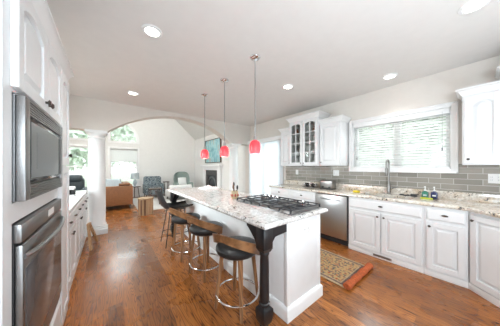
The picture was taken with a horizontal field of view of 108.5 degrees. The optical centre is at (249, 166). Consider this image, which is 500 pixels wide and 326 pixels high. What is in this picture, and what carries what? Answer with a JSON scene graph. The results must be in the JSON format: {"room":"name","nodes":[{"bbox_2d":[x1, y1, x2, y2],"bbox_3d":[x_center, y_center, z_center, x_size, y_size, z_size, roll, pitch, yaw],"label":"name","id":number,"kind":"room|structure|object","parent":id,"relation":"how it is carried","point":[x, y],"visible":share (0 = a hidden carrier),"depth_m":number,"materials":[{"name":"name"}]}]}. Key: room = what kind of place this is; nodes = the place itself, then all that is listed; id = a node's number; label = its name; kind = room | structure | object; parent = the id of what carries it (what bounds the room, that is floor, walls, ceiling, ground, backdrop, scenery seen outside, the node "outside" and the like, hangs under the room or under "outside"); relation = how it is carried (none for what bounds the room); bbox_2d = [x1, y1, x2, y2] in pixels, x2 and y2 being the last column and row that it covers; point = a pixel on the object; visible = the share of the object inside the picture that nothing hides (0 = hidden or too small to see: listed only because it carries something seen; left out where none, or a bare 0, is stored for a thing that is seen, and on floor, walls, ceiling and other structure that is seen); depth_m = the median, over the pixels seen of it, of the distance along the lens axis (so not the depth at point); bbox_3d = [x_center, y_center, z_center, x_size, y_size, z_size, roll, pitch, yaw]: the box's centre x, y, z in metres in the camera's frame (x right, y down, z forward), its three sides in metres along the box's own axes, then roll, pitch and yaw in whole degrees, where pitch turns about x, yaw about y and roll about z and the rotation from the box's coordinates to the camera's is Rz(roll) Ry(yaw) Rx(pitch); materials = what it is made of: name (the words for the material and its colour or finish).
{"room":"kitchen","nodes":[
{"label":"kitchen","id":0,"kind":"room"},
{"bbox_2d":[69,118,194,196],"bbox_3d":[-6.353,-2.120,7.528,8.250,7.000,0.150,0,0,-38],"label":"wall","id":1,"kind":"structure","parent":0,"point":[166,148],"depth_m":8.97,"materials":[{"name":"paint"}]},
{"bbox_2d":[69,137,87,166],"bbox_3d":[-6.924,-0.618,7.001,1.190,3.165,0.130,0,0,-38],"label":"window","id":2,"kind":"structure","parent":1,"relation":"in","point":[70,138],"depth_m":7.10,"materials":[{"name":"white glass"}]},
{"bbox_2d":[108,124,139,187],"bbox_3d":[-5.613,-0.618,8.035,1.190,3.165,0.130,0,0,-38],"label":"window","id":3,"kind":"structure","parent":1,"relation":"in","point":[128,125],"depth_m":8.05,"materials":[{"name":"white wood"}]},
{"bbox_2d":[111,148,136,161],"bbox_3d":[-5.610,-0.518,8.031,0.960,0.567,0.044,0,0,-38],"label":"roller shade","id":4,"kind":"object","parent":3,"relation":"attached to","point":[117,155],"visible":1,"depth_m":8.02,"materials":[{"name":"white fabric"}]},
{"bbox_2d":[69,94,249,145],"bbox_3d":[-3.315,-1.852,3.677,8.250,6.464,0.280,0,0,-38],"label":"wall","id":5,"kind":"structure","parent":0,"point":[84,112],"depth_m":3.92,"materials":[{"name":"paint"}]},
{"bbox_2d":[47,0,499,139],"bbox_3d":[-2.556,-3.363,2.836,8.400,4.006,12.220,0,0,-38],"label":"ceiling","id":6,"kind":"structure","parent":0,"point":[330,51],"depth_m":2.11,"materials":[{"name":"paint"}]},
{"bbox_2d":[127,91,138,94],"bbox_3d":[-2.181,-1.373,3.355,0.190,0.014,0.190,0,0,-38],"label":"recessed light","id":7,"kind":"object","parent":6,"relation":"in","point":[128,92],"visible":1,"depth_m":3.35,"materials":[{"name":"white"}]},
{"bbox_2d":[141,24,162,37],"bbox_3d":[-0.993,-1.373,1.827,0.190,0.014,0.190,0,0,-38],"label":"recessed light","id":8,"kind":"object","parent":6,"relation":"in","point":[150,30],"visible":1,"depth_m":1.81,"materials":[{"name":"white"}]},
{"bbox_2d":[201,93,207,157],"bbox_3d":[-0.865,-0.773,3.438,0.140,1.213,0.140,0,0,-38],"label":"pendant lamp","id":9,"kind":"object","parent":6,"relation":"hanging from","point":[204,153],"visible":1,"depth_m":3.41,"materials":[{"name":"red glass"}]},
{"bbox_2d":[220,78,228,156],"bbox_3d":[-0.404,-0.773,2.853,0.140,1.213,0.140,0,0,-38],"label":"pendant lamp","id":10,"kind":"object","parent":6,"relation":"hanging from","point":[224,151],"visible":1,"depth_m":2.83,"materials":[{"name":"red glass"}]},
{"bbox_2d":[250,54,260,153],"bbox_3d":[0.064,-0.773,2.260,0.140,1.213,0.140,0,0,-38],"label":"pendant lamp","id":11,"kind":"object","parent":6,"relation":"hanging from","point":[255,147],"visible":1,"depth_m":2.23,"materials":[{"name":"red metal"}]},
{"bbox_2d":[282,84,292,88],"bbox_3d":[0.649,-1.373,3.085,0.190,0.014,0.190,0,0,-38],"label":"recessed light","id":12,"kind":"object","parent":6,"relation":"in","point":[286,86],"visible":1,"depth_m":3.07,"materials":[{"name":"white"}]},
{"bbox_2d":[382,73,397,79],"bbox_3d":[2.124,-1.373,2.733,0.190,0.014,0.190,0,0,-38],"label":"recessed light","id":13,"kind":"object","parent":6,"relation":"in","point":[391,75],"visible":1,"depth_m":2.73,"materials":[{"name":"white"}]},
{"bbox_2d":[457,0,490,14],"bbox_3d":[1.911,-1.373,1.533,0.190,0.014,0.190,0,0,-38],"label":"recessed light","id":14,"kind":"object","parent":6,"relation":"in","point":[471,6],"visible":1,"depth_m":1.54,"materials":[{"name":"white"}]},
{"bbox_2d":[63,195,499,325],"bbox_3d":[-2.576,1.440,2.821,8.450,0.120,12.220,0,0,-38],"label":"floor","id":15,"kind":"structure","parent":0,"point":[129,277],"depth_m":1.95,"materials":[{"name":"brown wood"}]},
{"bbox_2d":[0,0,73,325],"bbox_3d":[-1.605,0.228,1.052,0.682,2.305,1.380,0,0,-38],"label":"tall cabinet","id":16,"kind":"object","parent":15,"relation":"on","point":[35,65],"visible":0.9,"depth_m":0.88,"materials":[{"name":"white wood"}]},
{"bbox_2d":[12,93,61,201],"bbox_3d":[-1.410,-0.082,0.978,0.434,0.465,0.818,0,0,-38],"label":"microwave oven","id":17,"kind":"object","parent":16,"relation":"in","point":[36,137],"visible":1,"depth_m":0.87,"materials":[{"name":"metal"}]},
{"bbox_2d":[12,198,64,325],"bbox_3d":[-1.429,0.641,0.961,0.582,0.787,0.836,0,0,-38],"label":"wall oven","id":18,"kind":"object","parent":16,"relation":"in","point":[36,237],"visible":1,"depth_m":0.94,"materials":[{"name":"silver metal"}]},
{"bbox_2d":[69,207,77,290],"bbox_3d":[-2.256,0.936,1.858,0.660,0.888,0.762,0,0,-38],"label":"base cabinet","id":19,"kind":"object","parent":15,"relation":"on","point":[72,216],"visible":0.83,"depth_m":2.07,"materials":[{"name":"white wood"}]},
{"bbox_2d":[69,190,87,213],"bbox_3d":[-2.741,0.471,2.448,0.648,0.038,2.311,0,0,-38],"label":"countertop","id":20,"kind":"structure","parent":19,"relation":"on","point":[74,200],"depth_m":2.58,"materials":[{"name":"white stone"}]},
{"bbox_2d":[69,186,75,196],"bbox_3d":[-2.791,0.379,2.792,0.126,0.147,0.140,0,0,-38],"label":"coffee grinder","id":21,"kind":"object","parent":20,"relation":"on","point":[72,192],"visible":0.59,"depth_m":2.78,"materials":[{"name":"white plastic"}]},
{"bbox_2d":[69,189,75,194],"bbox_3d":[-2.769,0.389,2.808,0.072,0.078,0.072,0,0,-38],"label":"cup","id":22,"kind":"object","parent":21,"relation":"on","point":[71,191],"depth_m":2.78,"materials":[{"name":"ceramic"}]},
{"bbox_2d":[69,175,86,201],"bbox_3d":[-5.885,0.820,5.878,0.920,1.120,0.860,0,0,-38],"label":"armchair","id":23,"kind":"object","parent":15,"relation":"on","point":[78,181],"visible":0.25,"depth_m":6.04,"materials":[{"name":"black leather"}]},
{"bbox_2d":[74,199,83,271],"bbox_3d":[-2.729,0.936,2.459,0.660,0.888,0.762,0,0,-38],"label":"base cabinet","id":24,"kind":"object","parent":15,"relation":"on","point":[79,218],"visible":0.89,"depth_m":2.59,"materials":[{"name":"white wood"}]},
{"bbox_2d":[81,194,87,248],"bbox_3d":[-3.203,0.936,3.059,0.660,0.888,0.762,0,0,-38],"label":"base cabinet","id":25,"kind":"object","parent":15,"relation":"on","point":[85,197],"visible":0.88,"depth_m":3.16,"materials":[{"name":"white wood"}]},
{"bbox_2d":[86,222,98,250],"bbox_3d":[-2.780,1.179,3.158,0.106,0.403,0.488,0,0,-29],"label":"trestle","id":26,"kind":"object","parent":15,"relation":"on","point":[90,229],"visible":1,"depth_m":3.07,"materials":[{"name":"brown wood"}]},
{"bbox_2d":[84,129,107,236],"bbox_3d":[-3.211,0.315,3.772,0.370,2.130,0.370,0,0,-38],"label":"column","id":27,"kind":"structure","parent":15,"relation":"on","point":[96,170],"depth_m":3.66,"materials":[{"name":"white paint"}]},
{"bbox_2d":[106,181,132,207],"bbox_3d":[-4.954,0.980,6.473,1.080,0.800,1.900,0,0,-38],"label":"sofa","id":28,"kind":"object","parent":15,"relation":"on","point":[115,195],"visible":0.62,"depth_m":5.83,"materials":[{"name":"brown leather"}]},
{"bbox_2d":[106,179,120,186],"bbox_3d":[-4.567,0.640,5.950,0.217,0.485,0.532,0,0,44],"label":"throw pillow","id":29,"kind":"object","parent":28,"relation":"on","point":[109,182],"visible":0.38,"depth_m":5.94,"materials":[{"name":"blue fabric"}]},
{"bbox_2d":[119,183,129,185],"bbox_3d":[-4.174,0.580,5.986,0.302,0.082,0.084,0,0,-44],"label":"bolster","id":30,"kind":"object","parent":28,"relation":"on","point":[120,184],"visible":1,"depth_m":5.95,"materials":[{"name":"brown leather"}]},
{"bbox_2d":[138,197,153,215],"bbox_3d":[-3.064,1.140,5.289,0.410,0.480,0.410,0,0,-38],"label":"table","id":31,"kind":"object","parent":15,"relation":"on","point":[145,204],"visible":1,"depth_m":5.13,"materials":[{"name":"brown wood"}]},
{"bbox_2d":[133,196,185,209],"bbox_3d":[-3.327,1.373,7.406,2.450,0.011,2.850,0,0,-38],"label":"area rug","id":32,"kind":"object","parent":15,"relation":"on","point":[156,205],"visible":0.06,"depth_m":7.14,"materials":[{"name":"white fabric"}]},
{"bbox_2d":[143,176,163,196],"bbox_3d":[-4.389,0.900,8.179,0.780,0.940,0.700,0,0,-38],"label":"armchair","id":33,"kind":"object","parent":32,"relation":"on","point":[148,181],"visible":0.78,"depth_m":8.12,"materials":[{"name":"fabric"}]},
{"bbox_2d":[148,186,160,190],"bbox_3d":[-4.333,0.965,8.109,0.540,0.170,0.520,0,0,-38],"label":"seat cushion","id":34,"kind":"object","parent":33,"relation":"on","point":[148,186],"depth_m":8.00,"materials":[{"name":"fabric"}]},
{"bbox_2d":[148,187,161,203],"bbox_3d":[-3.338,1.059,6.346,0.380,0.618,0.400,0,0,-38],"label":"console table","id":35,"kind":"object","parent":32,"relation":"on","point":[158,188],"visible":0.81,"depth_m":6.28,"materials":[{"name":"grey wood"}]},
{"bbox_2d":[163,181,168,195],"bbox_3d":[-3.994,1.029,8.567,0.240,0.678,0.300,0,0,-38],"label":"side table","id":36,"kind":"object","parent":32,"relation":"on","point":[163,181],"visible":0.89,"depth_m":8.53,"materials":[{"name":"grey wood"}]},
{"bbox_2d":[165,184,191,198],"bbox_3d":[-3.069,1.059,7.749,0.920,0.618,0.730,0,0,-38],"label":"upholstered bench","id":37,"kind":"object","parent":32,"relation":"on","point":[167,193],"visible":0.5,"depth_m":7.44,"materials":[{"name":"white fabric"}]},
{"bbox_2d":[173,172,192,186],"bbox_3d":[-3.259,0.802,8.733,0.800,1.134,0.770,0,0,-38],"label":"chair","id":38,"kind":"object","parent":32,"relation":"on","point":[177,175],"visible":0.37,"depth_m":8.91,"materials":[{"name":"green fabric"}]},
{"bbox_2d":[178,177,186,184],"bbox_3d":[-3.278,0.700,8.725,0.399,0.388,0.194,0,0,-38],"label":"throw pillow","id":39,"kind":"object","parent":38,"relation":"on","point":[182,180],"visible":0.9,"depth_m":8.67,"materials":[{"name":"white fabric"}]},
{"bbox_3d":[-5.061,1.118,7.917,0.440,0.527,0.440,0,0,-38],"label":"table","id":40,"kind":"object","parent":32,"relation":"on","visible":0},
{"bbox_2d":[130,173,138,186],"bbox_3d":[-5.061,0.557,7.917,0.340,0.595,0.340,0,0,-38],"label":"table lamp","id":41,"kind":"object","parent":40,"relation":"on","point":[134,176],"visible":0.98,"depth_m":7.83,"materials":[{"name":"fabric"}]},
{"bbox_2d":[155,189,192,248],"bbox_3d":[-1.407,0.893,3.297,0.596,0.977,0.410,0,0,-38],"label":"bar stool","id":42,"kind":"object","parent":15,"relation":"on","point":[180,205],"visible":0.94,"depth_m":3.18,"materials":[{"name":"black leather"}]},
{"bbox_2d":[169,208,200,262],"bbox_3d":[-1.014,0.992,2.814,0.486,0.776,0.470,0,0,44],"label":"counter stool","id":43,"kind":"object","parent":15,"relation":"on","point":[179,218],"visible":0.84,"depth_m":2.65,"materials":[{"name":"brown wood"}]},
{"bbox_2d":[186,216,223,282],"bbox_3d":[-0.586,0.992,2.360,0.486,0.776,0.470,0,0,38],"label":"counter stool","id":44,"kind":"object","parent":15,"relation":"on","point":[204,229],"visible":0.93,"depth_m":2.20,"materials":[{"name":"brown wood"}]},
{"bbox_2d":[200,164,222,188],"bbox_3d":[-1.946,0.637,8.158,0.550,1.485,1.940,0,0,-38],"label":"fireplace","id":45,"kind":"object","parent":15,"relation":"on","point":[212,174],"visible":0.61,"depth_m":8.20,"materials":[{"name":"stone"}]},
{"bbox_2d":[200,164,222,166],"bbox_3d":[-1.808,-0.043,8.266,0.200,0.125,1.940,0,0,-38],"label":"mantel shelf","id":46,"kind":"object","parent":45,"relation":"attached to","point":[218,165],"depth_m":7.90,"materials":[{"name":"white wood"}]},
{"bbox_2d":[226,143,240,190],"bbox_3d":[-0.538,0.315,5.881,0.370,2.130,0.370,0,0,-38],"label":"column","id":47,"kind":"structure","parent":15,"relation":"on","point":[233,147],"depth_m":5.76,"materials":[{"name":"white paint"}]},
{"bbox_2d":[212,233,259,323],"bbox_3d":[-0.135,0.992,1.790,0.486,0.776,0.470,0,0,32],"label":"counter stool","id":48,"kind":"object","parent":15,"relation":"on","point":[234,248],"visible":0.94,"depth_m":1.64,"materials":[{"name":"brown wood"}]},
{"bbox_2d":[170,192,322,325],"bbox_3d":[-0.401,0.933,2.747,0.858,0.893,2.738,0,0,-38],"label":"kitchen island","id":49,"kind":"object","parent":15,"relation":"on","point":[288,261],"visible":0.56,"depth_m":1.73,"materials":[{"name":"white wood"}]},
{"bbox_2d":[167,187,327,229],"bbox_3d":[-0.411,0.465,2.777,0.926,0.040,2.870,0,0,-38],"label":"island countertop","id":50,"kind":"structure","parent":49,"relation":"on","point":[220,200],"depth_m":1.93,"materials":[{"name":"stone"}]},
{"bbox_2d":[198,185,219,189],"bbox_3d":[-0.832,0.408,3.687,0.360,0.072,0.360,0,0,-38],"label":"dish towel","id":51,"kind":"object","parent":50,"relation":"on","point":[208,187],"visible":0.99,"depth_m":3.64,"materials":[{"name":"white fabric"}]},
{"bbox_2d":[231,190,238,198],"bbox_3d":[-0.216,0.391,2.542,0.108,0.108,0.107,0,0,-38],"label":"utensil crock","id":52,"kind":"object","parent":50,"relation":"on","point":[234,194],"visible":0.94,"depth_m":2.50,"materials":[{"name":"beige ceramic"}]},
{"bbox_2d":[236,194,321,215],"bbox_3d":[0.299,0.412,2.159,0.513,0.065,0.910,0,0,-38],"label":"gas cooktop","id":53,"kind":"object","parent":50,"relation":"in","point":[270,202],"visible":1,"depth_m":2.02,"materials":[{"name":"metal"}]},
{"bbox_2d":[302,223,309,234],"bbox_3d":[0.555,0.610,1.782,0.130,0.090,0.010,0,0,-38],"label":"electrical outlet","id":54,"kind":"object","parent":49,"relation":"attached to","point":[306,227],"visible":1,"depth_m":1.77,"materials":[{"name":"white plastic"}]},
{"bbox_2d":[271,187,290,199],"bbox_3d":[0.922,0.939,4.446,0.635,0.883,0.640,0,0,-38],"label":"base cabinet","id":55,"kind":"object","parent":15,"relation":"on","point":[281,192],"visible":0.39,"depth_m":4.22,"materials":[{"name":"white wood"}]},
{"bbox_2d":[291,189,316,204],"bbox_3d":[1.308,0.939,3.957,0.635,0.883,0.603,0,0,-38],"label":"base cabinet","id":56,"kind":"object","parent":15,"relation":"on","point":[295,194],"visible":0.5,"depth_m":3.75,"materials":[{"name":"white wood"}]},
{"bbox_2d":[315,193,348,245],"bbox_3d":[1.681,0.945,3.466,0.627,0.870,0.610,0,0,-38],"label":"dishwasher","id":57,"kind":"object","parent":15,"relation":"on","point":[334,223],"visible":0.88,"depth_m":3.23,"materials":[{"name":"silver metal"}]},
{"bbox_2d":[320,248,373,289],"bbox_3d":[0.643,1.347,3.164,0.710,0.065,2.429,0,0,-38],"label":"runner rug","id":58,"kind":"object","parent":15,"relation":"on","point":[344,272],"visible":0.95,"depth_m":2.39,"materials":[{"name":"fabric"}]},
{"bbox_2d":[348,196,423,273],"bbox_3d":[2.173,0.939,2.860,0.635,0.883,0.930,0,0,-38],"label":"base cabinet","id":59,"kind":"object","parent":15,"relation":"on","point":[393,232],"visible":0.98,"depth_m":2.61,"materials":[{"name":"white wood"}]},
{"bbox_2d":[373,253,391,260],"bbox_3d":[1.966,1.341,2.678,0.006,0.034,0.230,0,0,-38],"label":"vent","id":60,"kind":"object","parent":59,"relation":"attached to","point":[378,255],"depth_m":2.67,"materials":[{"name":"black plastic"}]},
{"bbox_2d":[424,206,468,287],"bbox_3d":[2.575,0.939,2.350,0.635,0.883,0.364,0,0,-38],"label":"base cabinet","id":61,"kind":"object","parent":15,"relation":"on","point":[446,231],"visible":0.99,"depth_m":2.16,"materials":[{"name":"white wood"}]},
{"bbox_2d":[468,211,499,307],"bbox_3d":[2.874,0.939,1.725,0.941,0.883,0.989,0,0,-38],"label":"base cabinet","id":62,"kind":"object","parent":15,"relation":"on","point":[484,230],"visible":1,"depth_m":1.88,"materials":[{"name":"white wood"}]},
{"bbox_2d":[268,180,499,217],"bbox_3d":[1.858,0.420,2.962,0.987,0.150,4.200,0,0,-38],"label":"countertop","id":63,"kind":"structure","parent":62,"relation":"on","point":[485,204],"depth_m":2.58,"materials":[{"name":"stone"}]},
{"bbox_2d":[320,179,335,189],"bbox_3d":[1.614,0.359,3.738,0.195,0.192,0.270,0,0,-38],"label":"toaster","id":64,"kind":"object","parent":63,"relation":"on","point":[325,183],"visible":0.99,"depth_m":3.67,"materials":[{"name":"metal"}]},
{"bbox_2d":[385,159,397,193],"bbox_3d":[2.312,0.161,2.955,0.183,0.588,0.149,0,0,-38],"label":"kitchen faucet","id":65,"kind":"object","parent":63,"relation":"on","point":[387,170],"visible":0.99,"depth_m":3.00,"materials":[{"name":"metal"}]},
{"bbox_2d":[386,184,390,193],"bbox_3d":[2.333,0.372,3.025,0.064,0.165,0.064,0,0,-38],"label":"faucet","id":66,"kind":"object","parent":65,"relation":"on","point":[388,185],"depth_m":3.01,"materials":[{"name":"metal"}]},
{"bbox_2d":[399,194,417,196],"bbox_3d":[2.470,0.437,2.811,0.040,0.044,0.215,0,0,-38],"label":"stopper","id":67,"kind":"object","parent":63,"relation":"on","point":[411,195],"visible":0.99,"depth_m":2.77,"materials":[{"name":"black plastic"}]},
{"bbox_2d":[421,186,428,197],"bbox_3d":[2.526,0.367,2.598,0.075,0.175,0.072,0,0,-38],"label":"soap bottle","id":68,"kind":"object","parent":63,"relation":"on","point":[424,193],"visible":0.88,"depth_m":2.59,"materials":[{"name":"green plastic"}]},
{"bbox_2d":[431,187,437,198],"bbox_3d":[2.610,0.367,2.549,0.075,0.175,0.072,0,0,-38],"label":"soap bottle","id":69,"kind":"object","parent":63,"relation":"on","point":[434,194],"visible":0.9,"depth_m":2.53,"materials":[{"name":"blue plastic"}]},
{"bbox_2d":[195,55,499,194],"bbox_3d":[0.678,-0.120,5.388,0.162,3.000,12.220,0,0,-38],"label":"wall","id":70,"kind":"structure","parent":0,"point":[438,88],"depth_m":3.00,"materials":[{"name":"paint"}]},
{"bbox_2d":[205,138,221,162],"bbox_3d":[-1.710,-0.730,8.249,0.063,1.080,1.530,0,0,-38],"label":"painting","id":71,"kind":"object","parent":70,"relation":"attached to","point":[213,146],"visible":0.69,"depth_m":8.10,"materials":[{"name":"fabric"}]},
{"bbox_2d":[248,135,282,195],"bbox_3d":[0.421,0.247,5.478,0.108,2.205,1.480,0,0,-38],"label":"vertical blind","id":72,"kind":"object","parent":70,"relation":"attached to","point":[265,168],"visible":0.52,"depth_m":5.37,"materials":[{"name":"white plastic"}]},
{"bbox_2d":[278,126,299,165],"bbox_3d":[0.999,-0.500,4.580,0.351,0.950,0.456,0,0,-38],"label":"upper cabinet","id":73,"kind":"object","parent":70,"relation":"attached to","point":[284,131],"visible":0.49,"depth_m":4.50,"materials":[{"name":"white wood"}]},
{"bbox_2d":[286,110,330,165],"bbox_3d":[1.305,-0.588,4.118,0.441,1.125,0.880,0,0,-38],"label":"upper cabinet","id":74,"kind":"object","parent":70,"relation":"attached to","point":[308,121],"visible":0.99,"depth_m":4.03,"materials":[{"name":"white wood"}]},
{"bbox_2d":[292,131,314,136],"bbox_3d":[1.338,-0.767,4.144,0.334,0.015,0.710,0,0,-38],"label":"shelf","id":75,"kind":"object","parent":74,"relation":"attached to","point":[312,134],"depth_m":4.21,"materials":[{"name":"white wood"}]},
{"bbox_2d":[293,142,314,145],"bbox_3d":[1.338,-0.527,4.144,0.334,0.015,0.710,0,0,-38],"label":"shelf","id":76,"kind":"object","parent":74,"relation":"attached to","point":[311,143],"depth_m":4.16,"materials":[{"name":"white wood"}]},
{"bbox_2d":[318,114,351,165],"bbox_3d":[1.698,-0.500,3.669,0.381,0.950,0.544,0,0,-38],"label":"upper cabinet","id":77,"kind":"object","parent":70,"relation":"attached to","point":[334,131],"visible":1,"depth_m":3.53,"materials":[{"name":"white wood"}]},
{"bbox_2d":[333,170,338,175],"bbox_3d":[1.818,0.125,3.804,0.010,0.120,0.120,0,0,-38],"label":"electrical outlet","id":78,"kind":"object","parent":70,"relation":"attached to","point":[335,172],"visible":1,"depth_m":3.80,"materials":[{"name":"white plastic"}]},
{"bbox_2d":[349,101,457,173],"bbox_3d":[2.472,-0.410,3.075,0.159,1.002,1.429,0,0,-38],"label":"window","id":79,"kind":"structure","parent":70,"relation":"in","point":[453,106],"depth_m":2.80,"materials":[{"name":"white wood"}]},
{"bbox_2d":[354,108,449,167],"bbox_3d":[2.449,-0.410,3.057,0.077,0.848,1.271,0,0,-38],"label":"window blind","id":80,"kind":"object","parent":79,"relation":"attached to","point":[432,151],"visible":0.96,"depth_m":2.93,"materials":[{"name":"white"}]},
{"bbox_2d":[455,80,499,164],"bbox_3d":[2.850,-0.495,2.208,0.381,0.940,0.417,0,0,-38],"label":"upper cabinet","id":81,"kind":"object","parent":70,"relation":"attached to","point":[480,103],"visible":1,"depth_m":2.12,"materials":[{"name":"white wood"}]},
{"bbox_2d":[495,66,499,79],"bbox_3d":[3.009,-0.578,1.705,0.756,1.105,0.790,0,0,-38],"label":"vase","id":82,"kind":"object","parent":81,"relation":"on","point":[497,75],"visible":1,"depth_m":2.12,"materials":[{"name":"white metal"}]},
{"bbox_2d":[488,174,499,183],"bbox_3d":[3.069,0.145,2.218,0.010,0.120,0.165,0,0,-38],"label":"electrical outlet","id":83,"kind":"object","parent":70,"relation":"attached to","point":[492,178],"visible":1,"depth_m":2.24,"materials":[{"name":"white plastic"}]},
{"label":"outside","id":84,"kind":"structure","parent":0,"visible":0},
{"bbox_2d":[82,174,135,186],"bbox_3d":[-6.194,1.930,7.851,80.000,0.100,100.000,0,0,-38],"label":"ground","id":85,"kind":"structure","parent":84,"point":[124,177],"depth_m":32.23,"materials":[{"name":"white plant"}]},
{"bbox_2d":[66,130,87,171],"bbox_3d":[-11.463,-1.441,10.719,4.939,6.649,4.975,0,0,-38],"label":"tree","id":86,"kind":"object","parent":85,"relation":"on","point":[82,153],"visible":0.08,"depth_m":10.70,"materials":[{"name":"green plant"}]},
{"bbox_2d":[83,129,130,165],"bbox_3d":[-12.817,-2.606,15.971,6.044,8.977,6.246,0,0,-38],"label":"tree","id":87,"kind":"object","parent":85,"relation":"on","point":[114,136],"visible":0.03,"depth_m":15.57,"materials":[{"name":"green plant"}]},
{"bbox_2d":[112,125,135,168],"bbox_3d":[-7.791,-1.613,14.309,5.113,6.993,4.935,0,0,-38],"label":"tree","id":88,"kind":"object","parent":85,"relation":"on","point":[129,132],"visible":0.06,"depth_m":12.68,"materials":[{"name":"green plant"}]},
{"bbox_2d":[359,116,445,164],"bbox_3d":[5.155,-0.964,6.963,4.102,5.697,3.998,0,0,-38],"label":"tree","id":89,"kind":"object","parent":85,"relation":"on","point":[443,116],"visible":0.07,"depth_m":5.81,"materials":[{"name":"green plant"}]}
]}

